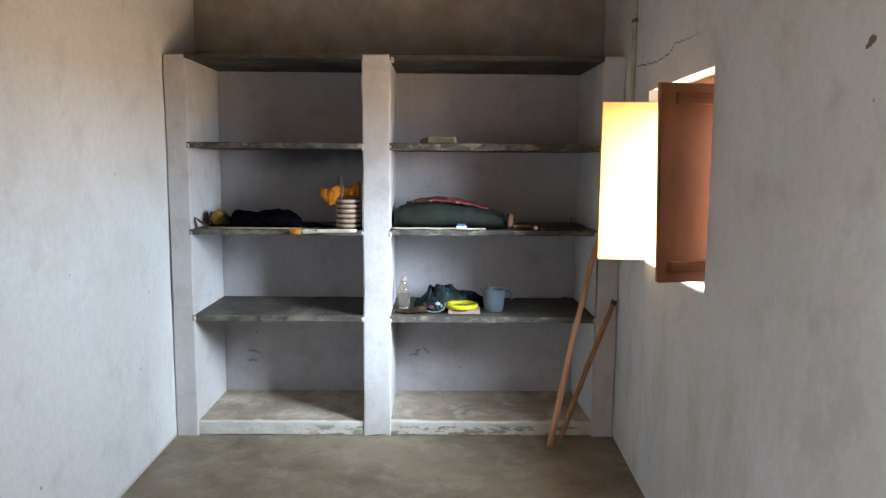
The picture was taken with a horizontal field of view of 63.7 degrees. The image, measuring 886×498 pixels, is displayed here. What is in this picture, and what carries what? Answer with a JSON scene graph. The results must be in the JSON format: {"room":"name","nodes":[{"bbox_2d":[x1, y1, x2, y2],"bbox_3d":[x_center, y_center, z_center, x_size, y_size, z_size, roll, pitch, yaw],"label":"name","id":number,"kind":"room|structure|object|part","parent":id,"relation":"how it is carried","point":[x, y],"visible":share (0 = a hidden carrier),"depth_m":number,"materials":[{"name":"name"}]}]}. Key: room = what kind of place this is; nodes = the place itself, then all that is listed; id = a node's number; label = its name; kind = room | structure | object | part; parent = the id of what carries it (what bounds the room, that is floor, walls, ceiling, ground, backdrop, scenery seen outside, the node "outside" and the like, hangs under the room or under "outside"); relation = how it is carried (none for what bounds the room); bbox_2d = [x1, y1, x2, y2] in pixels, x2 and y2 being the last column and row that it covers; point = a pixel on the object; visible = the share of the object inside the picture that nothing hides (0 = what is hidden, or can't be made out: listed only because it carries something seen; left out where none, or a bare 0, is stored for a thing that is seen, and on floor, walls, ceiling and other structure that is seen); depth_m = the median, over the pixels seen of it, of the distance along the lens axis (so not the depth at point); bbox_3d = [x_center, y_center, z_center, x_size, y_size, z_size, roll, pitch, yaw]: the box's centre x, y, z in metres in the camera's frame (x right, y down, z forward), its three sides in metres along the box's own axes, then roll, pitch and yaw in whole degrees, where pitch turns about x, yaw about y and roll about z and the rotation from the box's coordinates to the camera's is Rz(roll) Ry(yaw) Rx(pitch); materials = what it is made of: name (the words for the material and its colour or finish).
{"room":"storage room","nodes":[
{"label":"storage room","id":0,"kind":"room"},
{"bbox_2d":[0,0,194,497],"bbox_3d":[-1.518,-0.236,2.045,0.233,2.950,4.504,0,7,-2],"label":"wall","id":1,"kind":"structure","parent":0,"point":[88,379],"depth_m":2.84,"materials":[{"name":"paint"}]},
{"bbox_2d":[120,423,644,497],"bbox_3d":[-0.232,1.341,1.875,3.100,0.120,5.750,0,7,-1],"label":"floor","id":2,"kind":"structure","parent":0,"point":[205,465],"depth_m":3.53,"materials":[{"name":"grey concrete"}]},
{"bbox_2d":[163,53,625,436],"bbox_3d":[-0.257,-0.022,4.073,2.410,2.053,0.553,0,7,-1],"label":"shelf unit","id":3,"kind":"object","parent":2,"relation":"on","point":[201,309],"depth_m":3.90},
{"bbox_2d":[195,217,210,226],"bbox_3d":[-1.279,-0.143,3.817,0.090,0.056,0.055,0,7,-1],"label":"dried leaf","id":4,"kind":"object","parent":3,"relation":"on","point":[198,220],"visible":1,"depth_m":3.83,"materials":[{"name":"plant"}]},
{"bbox_2d":[208,209,230,225],"bbox_3d":[-1.221,-0.177,3.978,0.154,0.092,0.113,0,7,-1],"label":"roll","id":5,"kind":"object","parent":3,"relation":"on","point":[220,216],"visible":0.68,"depth_m":3.93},
{"bbox_3d":[-1.012,-0.111,3.802,0.470,0.010,0.014,0,7,0],"label":"straw strip","id":6,"kind":"part","parent":3,"relation":"part of","materials":[{"name":"beige wicker"}]},
{"bbox_2d":[229,208,302,227],"bbox_3d":[-0.972,-0.174,3.943,0.395,0.100,0.213,0,7,-1],"label":"cloth bundle","id":7,"kind":"object","parent":3,"relation":"on","point":[279,218],"visible":1,"depth_m":3.86,"materials":[{"name":"black fabric"}]},
{"bbox_2d":[304,222,336,226],"bbox_3d":[-0.677,-0.135,3.941,0.182,0.028,0.071,0,7,-1],"label":"rag","id":8,"kind":"object","parent":3,"relation":"on","point":[312,224],"visible":1,"depth_m":3.92,"materials":[{"name":"fabric"}]},
{"bbox_2d":[290,228,356,234],"bbox_3d":[-0.631,-0.094,3.761,0.349,0.035,0.035,0,7,-1],"label":"brush","id":9,"kind":"object","parent":3,"relation":"on","point":[295,231],"visible":1,"depth_m":3.75,"materials":[{"name":"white wood"}]},
{"bbox_2d":[336,198,360,228],"bbox_3d":[-0.509,-0.192,3.861,0.136,0.160,0.136,0,7,-1],"label":"striped pot","id":10,"kind":"object","parent":3,"relation":"on","point":[348,210],"visible":0.97,"depth_m":3.81,"materials":[{"name":"white ceramic"}]},
{"bbox_2d":[320,182,360,205],"bbox_3d":[-0.549,-0.298,3.843,0.216,0.130,0.106,0,7,-1],"label":"cloth","id":11,"kind":"object","parent":10,"relation":"in","point":[330,195],"visible":0.98,"depth_m":3.81,"materials":[{"name":"orange fabric"}]},
{"bbox_2d":[338,176,342,198],"bbox_3d":[-0.548,-0.261,3.837,0.030,0.261,0.024,0,7,-1],"label":"stick","id":12,"kind":"object","parent":10,"relation":"in","point":[340,178],"visible":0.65,"depth_m":3.82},
{"bbox_2d":[397,276,409,307],"bbox_3d":[-0.222,0.246,4.034,0.071,0.182,0.071,0,7,-1],"label":"glass bottle","id":13,"kind":"object","parent":3,"relation":"on","point":[403,292],"visible":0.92,"depth_m":4.01,"materials":[{"name":"clear glass"}]},
{"bbox_2d":[395,305,426,313],"bbox_3d":[-0.177,0.332,3.920,0.176,0.042,0.083,0,7,-1],"label":"rag","id":14,"kind":"object","parent":3,"relation":"on","point":[421,309],"visible":1,"depth_m":3.89,"materials":[{"name":"brown fabric"}]},
{"bbox_2d":[420,137,456,142],"bbox_3d":[-0.025,-0.584,3.823,0.195,0.034,0.071,0,7,-1],"label":"box","id":15,"kind":"object","parent":3,"relation":"on","point":[427,139],"visible":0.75,"depth_m":3.79,"materials":[{"name":"cardboard"}]},
{"bbox_3d":[-0.022,-0.111,3.813,0.500,0.009,0.040,0,7,-1],"label":"paper strip","id":16,"kind":"part","parent":3,"relation":"part of","materials":[{"name":"white paper"}]},
{"bbox_2d":[414,283,483,312],"bbox_3d":[0.049,0.266,4.080,0.435,0.135,0.370,0,7,-1],"label":"heap","id":17,"kind":"object","parent":3,"relation":"on","point":[435,298],"visible":0.88,"depth_m":4.05,"materials":[{"name":"fabric"}]},
{"bbox_3d":[-0.049,0.322,3.914,0.131,0.054,0.020,0,7,-1],"label":"trim","id":18,"kind":"part","parent":17,"relation":"part of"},
{"bbox_2d":[394,196,504,227],"bbox_3d":[0.035,-0.206,3.952,0.613,0.168,0.272,0,7,-1],"label":"cloth bag","id":19,"kind":"object","parent":3,"relation":"on","point":[435,211],"visible":0.96,"depth_m":3.83,"materials":[{"name":"green fabric"}]},
{"bbox_2d":[456,224,466,228],"bbox_3d":[0.099,-0.122,3.800,0.056,0.025,0.020,0,7,-4],"label":"packet","id":20,"kind":"object","parent":3,"relation":"on","point":[459,226],"visible":1,"depth_m":3.79,"materials":[{"name":"white paper"}]},
{"bbox_2d":[448,306,479,313],"bbox_3d":[0.117,0.338,3.953,0.174,0.025,0.111,1,7,2],"label":"soap box","id":21,"kind":"object","parent":3,"relation":"on","point":[475,311],"visible":0.69,"depth_m":3.90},
{"bbox_2d":[445,300,477,310],"bbox_3d":[0.103,0.311,3.960,0.182,0.025,0.182,0,7,-1],"label":"ring","id":22,"kind":"object","parent":21,"relation":"on","point":[462,305],"visible":1,"depth_m":3.92,"materials":[{"name":"plastic"}]},
{"bbox_2d":[479,287,512,311],"bbox_3d":[0.291,0.282,3.976,0.156,0.131,0.134,7,9,42],"label":"mug","id":23,"kind":"object","parent":3,"relation":"on","point":[493,300],"visible":0.99,"depth_m":3.94,"materials":[{"name":"plastic"}]},
{"bbox_3d":[0.367,0.250,3.969,0.049,0.060,0.016,1,7,4],"label":"handle","id":24,"kind":"part","parent":23,"relation":"part of","materials":[{"name":"blue plastic"}]},
{"bbox_2d":[506,213,515,227],"bbox_3d":[0.373,-0.155,3.922,0.046,0.078,0.061,0,7,-6],"label":"packet","id":25,"kind":"object","parent":3,"relation":"on","point":[509,222],"visible":0.8,"depth_m":3.90,"materials":[{"name":"plastic"}]},
{"bbox_2d":[510,225,531,228],"bbox_3d":[0.422,-0.119,3.864,0.114,0.021,0.046,0,7,-4],"label":"packet","id":26,"kind":"object","parent":3,"relation":"on","point":[514,226],"visible":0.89,"depth_m":3.85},
{"bbox_2d":[510,227,531,228],"bbox_3d":[0.422,-0.113,3.865,0.114,0.010,0.046,0,7,-4],"label":"tray","id":27,"kind":"object","parent":26,"relation":"on","point":[510,227],"depth_m":3.84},
{"bbox_2d":[547,230,597,447],"bbox_3d":[0.706,0.421,3.764,0.363,1.236,0.037,-4,8,-31],"label":"wooden stick","id":28,"kind":"object","parent":2,"relation":"on","point":[577,322],"visible":0.88,"depth_m":3.75,"materials":[{"name":"brown wood"}]},
{"bbox_2d":[558,300,616,438],"bbox_3d":[0.779,0.651,3.856,0.305,0.764,0.036,-1,7,-8],"label":"wooden stick","id":29,"kind":"object","parent":2,"relation":"on","point":[601,331],"visible":1,"depth_m":3.85,"materials":[{"name":"brown wood"}]},
{"bbox_2d":[193,0,605,390],"bbox_3d":[-0.259,-0.515,4.407,2.874,2.950,0.234,0,7,-1],"label":"wall","id":30,"kind":"structure","parent":0,"point":[294,107],"depth_m":4.30,"materials":[{"name":"paint"}]},
{"bbox_2d":[596,0,885,497],"bbox_3d":[0.990,-0.175,1.704,0.247,2.950,5.265,1,7,2],"label":"wall","id":31,"kind":"structure","parent":0,"point":[764,376],"depth_m":1.93,"materials":[{"name":"paint"}]},
{"bbox_2d":[597,102,657,259],"bbox_3d":[0.872,-0.307,3.264,0.308,0.716,0.045,1,7,6],"label":"window shutter","id":32,"kind":"object","parent":31,"relation":"attached to","point":[629,130],"visible":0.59,"depth_m":3.25,"materials":[{"name":"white wood"}]},
{"bbox_2d":[630,0,637,101],"bbox_3d":[0.937,-1.206,3.467,0.024,1.328,0.044,0,7,-1],"label":"conduit pipe","id":33,"kind":"object","parent":31,"relation":"attached to","point":[635,2],"visible":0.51,"depth_m":3.49,"materials":[{"name":"plastic"}]},
{"bbox_2d":[694,75,714,281],"bbox_3d":[1.032,-0.280,2.851,0.060,0.770,0.874,1,7,2],"label":"window","id":34,"kind":"structure","parent":31,"relation":"in","point":[710,80],"depth_m":2.69,"materials":[{"name":"brown wood"}]},
{"bbox_2d":[655,82,713,282],"bbox_3d":[0.872,-0.224,2.472,0.292,0.685,0.045,-1,7,-12],"label":"window shutter","id":35,"kind":"object","parent":34,"relation":"attached to","point":[685,110],"visible":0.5,"depth_m":2.46,"materials":[{"name":"brown wood"}]}
]}

